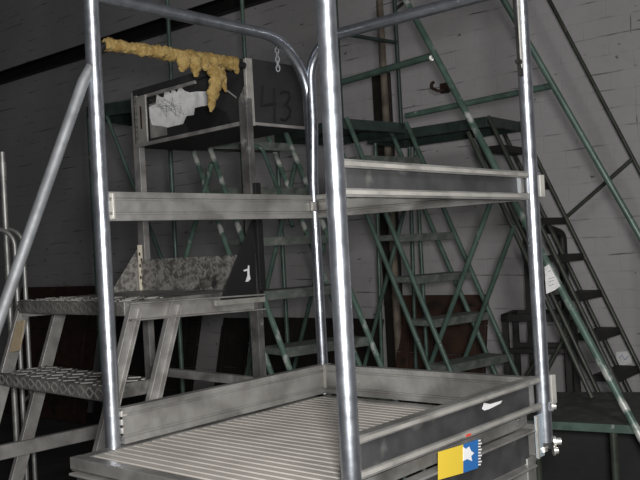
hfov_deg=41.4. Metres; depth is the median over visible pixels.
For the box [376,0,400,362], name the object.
wooden pole
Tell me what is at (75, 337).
wooden board
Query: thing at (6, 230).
handrail
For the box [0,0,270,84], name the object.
trim
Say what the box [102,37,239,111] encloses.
padding
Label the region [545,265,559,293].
paper tag
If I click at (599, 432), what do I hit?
ladder
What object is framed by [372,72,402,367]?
wooden plank
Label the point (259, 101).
step ladder
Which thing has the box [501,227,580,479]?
stand
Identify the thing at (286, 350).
ladder
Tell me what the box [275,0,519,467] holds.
ladder
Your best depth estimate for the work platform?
2.01 m
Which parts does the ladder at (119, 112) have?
leg, frame, guard post, leg, guard post, leg, leg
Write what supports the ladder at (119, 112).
on the floor
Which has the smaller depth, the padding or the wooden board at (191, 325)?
the padding
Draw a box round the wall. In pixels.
[0,0,639,412]
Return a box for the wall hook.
[430,81,449,93]
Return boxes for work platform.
[0,0,561,479]
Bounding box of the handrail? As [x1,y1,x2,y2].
[0,152,37,479]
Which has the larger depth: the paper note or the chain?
the paper note
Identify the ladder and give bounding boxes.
[0,42,304,479]
[86,0,290,409]
[144,132,426,479]
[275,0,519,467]
[342,0,639,479]
[367,0,639,473]
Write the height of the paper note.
0.098 m
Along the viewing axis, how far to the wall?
6.45 m
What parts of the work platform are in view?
stair handrail, post, rail, post, rail, rail, support leg, post, corner plate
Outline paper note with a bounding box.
[616,351,631,364]
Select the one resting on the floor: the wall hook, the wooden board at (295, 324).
the wooden board at (295, 324)
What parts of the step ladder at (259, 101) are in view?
rail, rail, post, padded handrail, rail, post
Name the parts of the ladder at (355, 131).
guard post, guard post, leg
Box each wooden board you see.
[4,286,97,423]
[91,315,202,424]
[263,317,383,394]
[396,295,488,472]
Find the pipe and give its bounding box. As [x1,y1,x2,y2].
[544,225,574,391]
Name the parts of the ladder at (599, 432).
cross rail, cross rail, leg, panel, leg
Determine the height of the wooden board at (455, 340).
1.219 m
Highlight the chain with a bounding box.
[274,46,279,71]
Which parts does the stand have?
leg, leg, post, frame, leg, leg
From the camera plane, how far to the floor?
7.14 m
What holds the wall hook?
attached to the wall
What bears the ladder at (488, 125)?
on the floor
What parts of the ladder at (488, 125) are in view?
leg, leg, handrail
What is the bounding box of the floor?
[0,411,416,479]

